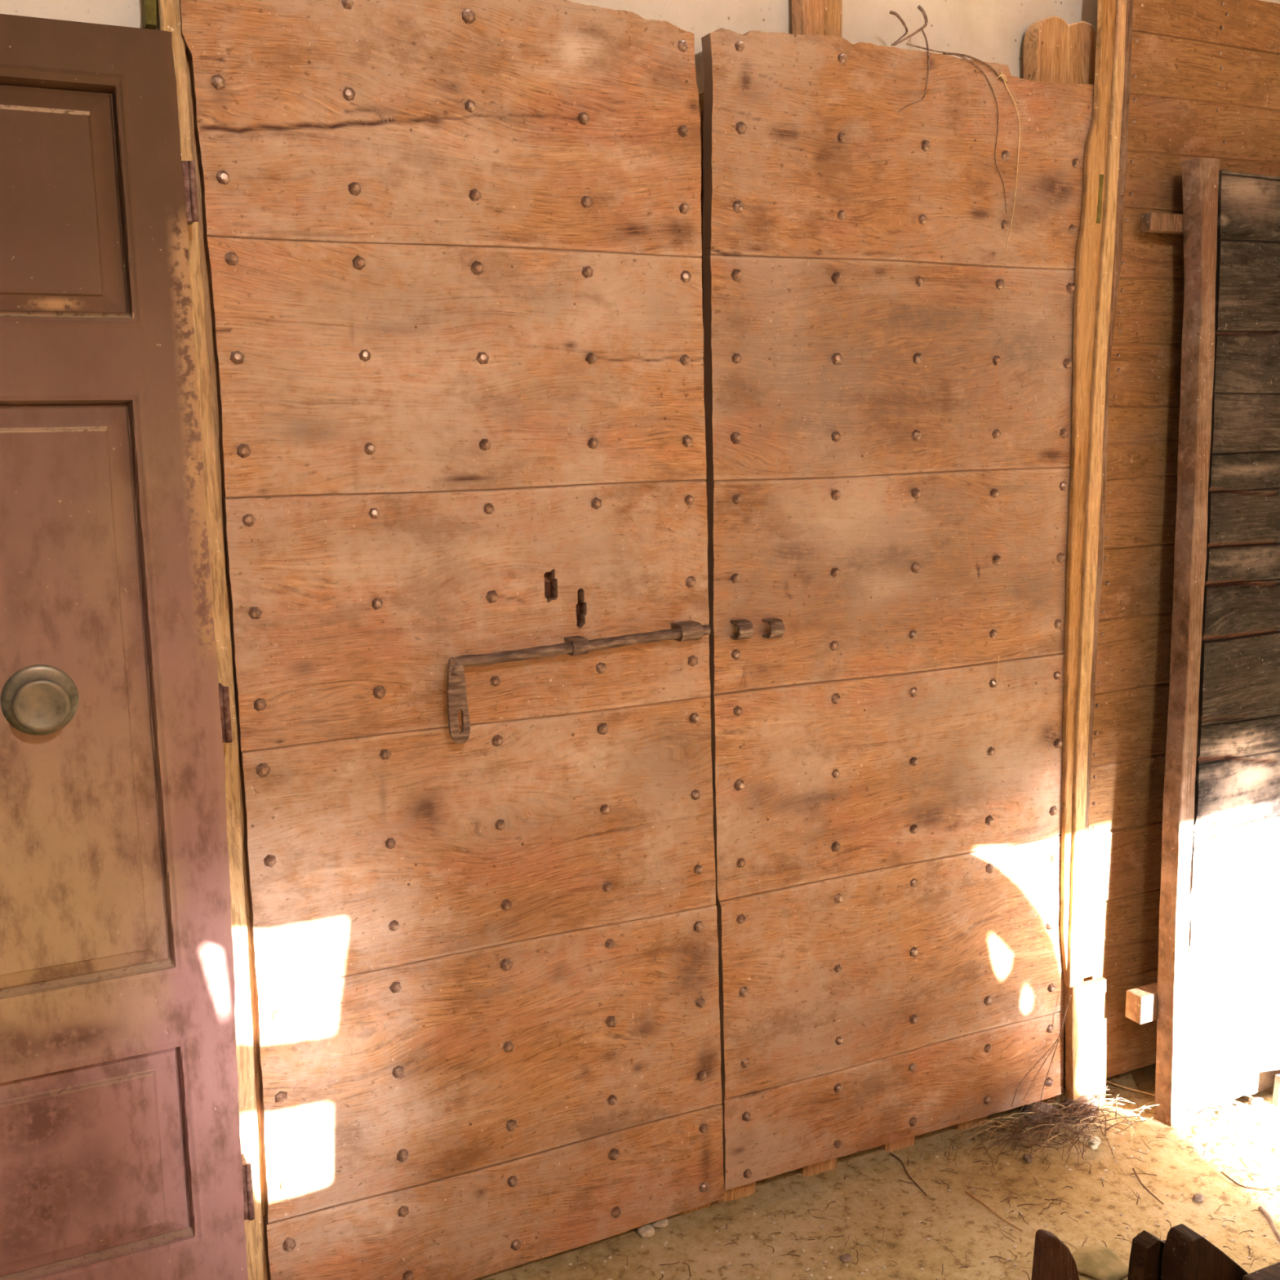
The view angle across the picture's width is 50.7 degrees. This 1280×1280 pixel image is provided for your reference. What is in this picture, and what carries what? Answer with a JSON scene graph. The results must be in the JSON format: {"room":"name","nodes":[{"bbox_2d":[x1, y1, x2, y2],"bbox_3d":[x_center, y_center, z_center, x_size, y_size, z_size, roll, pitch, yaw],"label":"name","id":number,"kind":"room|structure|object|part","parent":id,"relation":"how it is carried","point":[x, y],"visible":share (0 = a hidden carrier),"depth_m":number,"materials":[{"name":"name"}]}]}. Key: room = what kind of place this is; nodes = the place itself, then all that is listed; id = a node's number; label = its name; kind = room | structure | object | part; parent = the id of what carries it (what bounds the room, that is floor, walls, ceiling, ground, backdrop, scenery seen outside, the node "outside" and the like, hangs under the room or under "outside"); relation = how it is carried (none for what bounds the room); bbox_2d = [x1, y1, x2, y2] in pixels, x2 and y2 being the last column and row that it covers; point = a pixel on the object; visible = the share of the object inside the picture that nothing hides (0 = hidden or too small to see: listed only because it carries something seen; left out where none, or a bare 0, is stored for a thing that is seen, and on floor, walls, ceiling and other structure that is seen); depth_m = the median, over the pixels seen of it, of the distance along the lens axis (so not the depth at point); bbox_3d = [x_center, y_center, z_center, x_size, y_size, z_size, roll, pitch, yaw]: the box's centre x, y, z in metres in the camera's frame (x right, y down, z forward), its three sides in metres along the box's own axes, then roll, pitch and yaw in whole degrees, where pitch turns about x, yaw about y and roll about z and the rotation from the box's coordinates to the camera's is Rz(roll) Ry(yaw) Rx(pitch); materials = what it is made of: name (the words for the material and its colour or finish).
{"room":"farm building","nodes":[
{"label":"farm building","id":0,"kind":"room"},
{"bbox_2d":[0,0,1279,1080],"bbox_3d":[1.192,-0.745,3.175,9.000,3.620,0.200,-5,10,-25],"label":"wall","id":1,"kind":"structure","parent":0,"point":[990,31],"depth_m":2.63,"materials":[{"name":"paint"}]},
{"bbox_2d":[0,13,254,1279],"bbox_3d":[-1.060,0.216,1.919,0.948,2.135,0.107,-5,10,-25],"label":"panelled door","id":2,"kind":"structure","parent":1,"relation":"in","point":[122,1157],"depth_m":2.03,"materials":[{"name":"brown paint"}]},
{"bbox_3d":[-0.872,0.092,1.967,0.077,0.077,0.049,-5,10,-25],"label":"knob","id":3,"kind":"part","parent":2,"relation":"part of","materials":[{"name":"gold metal"}]},
{"bbox_2d":[179,0,724,1279],"bbox_3d":[-0.271,0.072,2.373,0.919,2.281,0.133,-5,10,-25],"label":"door leaf","id":4,"kind":"structure","parent":1,"relation":"in","point":[451,251],"depth_m":2.32,"materials":[{"name":"wood"}]},
{"bbox_3d":[-0.309,0.102,2.297,0.038,0.150,0.009,-5,10,-25],"label":"handle","id":5,"kind":"part","parent":4,"relation":"part of","materials":[{"name":"metal"}]},
{"bbox_2d":[698,0,1096,1202],"bbox_3d":[0.548,-0.096,2.758,0.939,2.461,0.121,-5,10,-25],"label":"door leaf","id":6,"kind":"structure","parent":1,"relation":"in","point":[888,385],"depth_m":2.71,"materials":[{"name":"wood"}]},
{"bbox_2d":[889,10,907,45],"bbox_3d":[0.486,-1.150,2.542,0.040,0.059,0.018,-2,9,-8],"label":"twig","id":7,"kind":"object","parent":6,"relation":"attached to","point":[892,12],"visible":1,"depth_m":2.54,"materials":[{"name":"brown wood"}]},
{"bbox_2d":[893,4,928,45],"bbox_3d":[0.511,-1.162,2.556,0.070,0.079,0.020,-5,10,-25],"label":"twig","id":8,"kind":"object","parent":6,"relation":"attached to","point":[920,8],"visible":1,"depth_m":2.56,"materials":[{"name":"brown wood"}]},
{"bbox_2d":[898,29,929,111],"bbox_3d":[0.520,-1.079,2.565,0.068,0.154,0.005,-5,10,-22],"label":"twig","id":9,"kind":"object","parent":6,"relation":"attached to","point":[922,31],"visible":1,"depth_m":2.57,"materials":[{"name":"brown plant"}]},
{"bbox_2d":[906,43,1007,213],"bbox_3d":[0.620,-0.990,2.627,0.249,0.298,0.007,-5,10,-25],"label":"tendrils","id":10,"kind":"object","parent":6,"relation":"hanging from","point":[914,46],"visible":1,"depth_m":2.63,"materials":[{"name":"brown plant"}]},
{"bbox_2d":[942,52,1008,83],"bbox_3d":[0.654,-1.111,2.624,0.157,0.044,0.007,-5,10,-24],"label":"tendrils","id":11,"kind":"object","parent":6,"relation":"attached to","point":[962,55],"visible":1,"depth_m":2.62,"materials":[{"name":"brown plant"}]},
{"bbox_2d":[995,655,999,680],"bbox_3d":[0.754,0.065,2.849,0.010,0.067,0.005,-8,11,-36],"label":"stalk","id":12,"kind":"object","parent":6,"relation":"on","point":[998,655],"visible":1,"depth_m":2.85,"materials":[{"name":"beige plant"}]},
{"bbox_2d":[995,74,1007,81],"bbox_3d":[0.707,-1.102,2.650,0.029,0.015,0.011,-5,10,-25],"label":"stalk","id":13,"kind":"object","parent":6,"relation":"attached to","point":[1000,75],"visible":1,"depth_m":2.65,"materials":[{"name":"beige plant"}]},
{"bbox_2d":[1000,71,1020,252],"bbox_3d":[0.733,-0.947,2.686,0.047,0.342,0.006,-5,10,-21],"label":"stalk","id":14,"kind":"object","parent":6,"relation":"hanging from","point":[1001,72],"visible":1,"depth_m":2.69,"materials":[{"name":"beige plant"}]},
{"bbox_2d":[1010,994,1071,1106],"bbox_3d":[0.883,0.907,3.007,0.195,0.209,0.026,-7,11,-34],"label":"stem","id":15,"kind":"object","parent":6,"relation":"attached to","point":[1070,994],"visible":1,"depth_m":3.04,"materials":[{"name":"brown plant"}]},
{"bbox_2d":[472,1062,1279,1279],"bbox_3d":[2.206,1.320,1.463,9.000,0.007,4.320,-5,10,-25],"label":"floor","id":16,"kind":"structure","parent":0,"point":[1177,1171],"depth_m":2.73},
{"bbox_2d":[142,0,264,1279],"bbox_3d":[-0.695,0.116,2.206,0.059,2.253,0.078,-5,10,-25],"label":"timber post","id":17,"kind":"object","parent":16,"relation":"on","point":[167,11],"visible":0.48,"depth_m":2.16,"materials":[{"name":"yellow wood"}]},
{"bbox_2d":[636,1223,654,1237],"bbox_3d":[0.012,1.164,2.665,0.035,0.018,0.033,-5,10,-25],"label":"pebble","id":18,"kind":"object","parent":16,"relation":"on","point":[646,1230],"visible":0.97,"depth_m":2.66,"materials":[{"name":"stone"}]},
{"bbox_2d":[651,1217,668,1227],"bbox_3d":[0.041,1.160,2.686,0.036,0.017,0.027,-5,10,-25],"label":"pebble","id":19,"kind":"object","parent":16,"relation":"on","point":[663,1223],"visible":0.9,"depth_m":2.68,"materials":[{"name":"stone"}]},
{"bbox_2d":[839,1253,853,1262],"bbox_3d":[0.392,1.174,2.570,0.026,0.009,0.021,-5,10,-25],"label":"pebble","id":20,"kind":"object","parent":16,"relation":"on","point":[845,1258],"visible":1,"depth_m":2.56,"materials":[{"name":"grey stone"}]},
{"bbox_2d":[889,1152,926,1195],"bbox_3d":[0.567,1.125,2.853,0.013,0.004,0.168,-3,9,-14],"label":"stick","id":21,"kind":"object","parent":16,"relation":"on","point":[891,1153],"visible":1,"depth_m":2.86,"materials":[{"name":"brown wood"}]},
{"bbox_2d":[550,1094,1278,1279],"bbox_3d":[0.723,1.168,2.585,1.946,0.007,0.730,-5,10,-25],"label":"gravel","id":22,"kind":"object","parent":16,"relation":"on","point":[822,1226],"visible":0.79,"depth_m":2.66,"materials":[{"name":"stone"}]},
{"bbox_2d":[623,1100,1278,1279],"bbox_3d":[0.883,1.151,2.646,1.773,0.009,0.749,-5,10,-25],"label":"litter","id":23,"kind":"object","parent":16,"relation":"on","point":[690,1275],"visible":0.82,"depth_m":2.73,"materials":[{"name":"brown plant"}]},
{"bbox_2d":[964,1190,1022,1231],"bbox_3d":[0.706,1.144,2.711,0.007,0.004,0.160,-6,10,-28],"label":"stick","id":24,"kind":"object","parent":16,"relation":"on","point":[966,1191],"visible":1,"depth_m":2.71,"materials":[{"name":"brown wood"}]},
{"bbox_2d":[1022,1153,1033,1163],"bbox_3d":[0.833,1.111,2.901,0.021,0.016,0.020,-5,10,-25],"label":"pebble","id":25,"kind":"object","parent":16,"relation":"on","point":[1025,1157],"visible":0.99,"depth_m":2.90,"materials":[{"name":"grey stone"}]},
{"bbox_2d":[1022,1102,1061,1126],"bbox_3d":[0.908,1.071,3.062,0.079,0.047,0.083,5,11,32],"label":"stone","id":26,"kind":"object","parent":16,"relation":"on","point":[1044,1105],"visible":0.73,"depth_m":3.05,"materials":[{"name":"grey stone"}]},
{"bbox_2d":[1031,1229,1079,1279],"bbox_3d":[0.726,1.110,2.353,0.110,0.193,0.025,-5,10,-25],"label":"stake","id":27,"kind":"object","parent":16,"relation":"on","point":[1053,1260],"visible":1,"depth_m":2.33,"materials":[{"name":"brown wood"}]},
{"bbox_2d":[1062,1093,1099,1117],"bbox_3d":[1.007,1.063,3.101,0.086,0.047,0.072,-5,10,-25],"label":"stone","id":28,"kind":"object","parent":16,"relation":"on","point":[1085,1097],"visible":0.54,"depth_m":3.08,"materials":[{"name":"grey stone"}]},
{"bbox_2d":[947,1082,1228,1170],"bbox_3d":[0.961,1.075,2.965,0.660,0.054,0.232,-5,10,-25],"label":"heap","id":29,"kind":"object","parent":16,"relation":"on","point":[1075,1114],"visible":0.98,"depth_m":2.98,"materials":[{"name":"brown plant"}]},
{"bbox_2d":[1022,1044,1055,1100],"bbox_3d":[0.891,0.967,3.030,0.113,0.096,0.012,-8,11,-36],"label":"stem","id":30,"kind":"object","parent":29,"relation":"on","point":[1055,1045],"visible":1,"depth_m":3.04,"materials":[{"name":"brown plant"}]},
{"bbox_2d":[1040,1040,1058,1111],"bbox_3d":[0.915,0.977,3.037,0.012,0.140,0.086,7,12,42],"label":"stem","id":31,"kind":"object","parent":29,"relation":"on","point":[1058,1040],"visible":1,"depth_m":3.05,"materials":[{"name":"brown plant"}]},
{"bbox_2d":[955,1088,1162,1156],"bbox_3d":[0.978,1.072,2.982,0.534,0.037,0.214,-5,10,-25],"label":"straw wisps","id":32,"kind":"object","parent":29,"relation":"on","point":[1002,1124],"visible":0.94,"depth_m":2.99,"materials":[{"name":"beige plant"}]},
{"bbox_2d":[1088,1135,1101,1149],"bbox_3d":[0.989,1.093,2.943,0.032,0.028,0.016,-5,10,-25],"label":"shell","id":33,"kind":"object","parent":16,"relation":"on","point":[1095,1142],"visible":1,"depth_m":2.94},
{"bbox_2d":[1060,0,1133,1106],"bbox_3d":[0.983,-0.135,2.918,0.146,2.463,0.028,-5,10,-25],"label":"timber post","id":34,"kind":"object","parent":16,"relation":"on","point":[1099,253],"visible":1,"depth_m":2.87,"materials":[{"name":"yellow wood"}]},
{"bbox_2d":[1071,1244,1128,1279],"bbox_3d":[0.860,1.167,2.525,0.106,0.025,0.102,-5,10,-25],"label":"stone","id":35,"kind":"object","parent":16,"relation":"on","point":[1098,1262],"visible":0.91,"depth_m":2.52,"materials":[{"name":"beige stone"}]},
{"bbox_2d":[1106,1080,1155,1096],"bbox_3d":[1.155,1.057,3.186,0.131,0.004,0.009,6,12,40],"label":"stalk","id":36,"kind":"object","parent":16,"relation":"on","point":[1107,1081],"visible":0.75,"depth_m":3.18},
{"bbox_2d":[1127,1230,1165,1279],"bbox_3d":[0.921,1.128,2.424,0.096,0.138,0.035,-5,10,-25],"label":"stake","id":37,"kind":"object","parent":16,"relation":"on","point":[1147,1249],"visible":0.71,"depth_m":2.40,"materials":[{"name":"brown wood"}]},
{"bbox_2d":[1132,1168,1164,1204],"bbox_3d":[1.043,1.126,2.788,0.013,0.004,0.133,-2,9,-5],"label":"stick","id":38,"kind":"object","parent":16,"relation":"on","point":[1133,1169],"visible":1,"depth_m":2.78,"materials":[{"name":"brown wood"}]},
{"bbox_2d":[1063,0,1279,1086],"bbox_3d":[1.661,-0.209,3.314,1.528,2.460,0.093,-5,10,-25],"label":"wall","id":39,"kind":"structure","parent":16,"relation":"on","point":[1205,74],"depth_m":2.97,"materials":[{"name":"brown wood"}]},
{"bbox_2d":[1125,157,1279,1127],"bbox_3d":[1.450,0.018,3.075,0.792,2.096,0.148,-5,10,-25],"label":"door leaf","id":40,"kind":"structure","parent":39,"relation":"in","point":[1214,1002],"depth_m":2.97,"materials":[{"name":"brown wood"}]},
{"bbox_3d":[1.501,0.021,3.083,0.694,2.067,0.099,-5,10,-25],"label":"board panel","id":41,"kind":"part","parent":40,"relation":"part of","materials":[{"name":"wood"}]},
{"bbox_2d":[1191,1192,1204,1202],"bbox_3d":[1.133,1.132,2.745,0.022,0.016,0.024,3,10,23],"label":"pebble","id":42,"kind":"object","parent":16,"relation":"on","point":[1198,1197],"visible":1,"depth_m":2.74,"materials":[{"name":"grey stone"}]},
{"bbox_2d":[1160,1223,1248,1279],"bbox_3d":[1.025,1.135,2.411,0.215,0.216,0.050,-5,10,-25],"label":"stake","id":43,"kind":"object","parent":16,"relation":"on","point":[1187,1255],"visible":0.98,"depth_m":2.36,"materials":[{"name":"brown wood"}]},
{"bbox_2d":[1220,1171,1279,1193],"bbox_3d":[1.255,1.123,2.784,0.124,0.003,0.030,7,12,42],"label":"stick","id":44,"kind":"object","parent":16,"relation":"on","point":[1222,1172],"visible":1,"depth_m":2.78,"materials":[{"name":"brown wood"}]},
{"bbox_2d":[1248,1097,1262,1106],"bbox_3d":[1.423,1.065,3.124,0.041,0.018,0.026,-5,10,-25],"label":"pebble","id":45,"kind":"object","parent":16,"relation":"on","point":[1255,1101],"visible":1,"depth_m":3.12,"materials":[{"name":"grey stone"}]},
{"bbox_2d":[1242,1262,1279,1279],"bbox_3d":[1.173,1.174,2.405,0.234,0.134,0.060,-5,10,-25],"label":"stake","id":46,"kind":"object","parent":16,"relation":"on","point":[1272,1272],"visible":1,"depth_m":2.37,"materials":[{"name":"brown wood"}]},
{"bbox_2d":[1257,1205,1279,1241],"bbox_3d":[1.236,1.143,2.645,0.014,0.009,0.113,0,9,4],"label":"stick","id":47,"kind":"object","parent":16,"relation":"on","point":[1260,1208],"visible":1,"depth_m":2.65,"materials":[{"name":"brown wood"}]},
{"bbox_2d":[1271,1074,1279,1106],"bbox_3d":[1.556,1.055,3.164,0.202,0.120,0.015,-5,10,-25],"label":"plank offcut","id":48,"kind":"object","parent":16,"relation":"on","point":[1276,1095],"visible":1,"depth_m":3.12,"materials":[{"name":"brown wood"}]}
]}

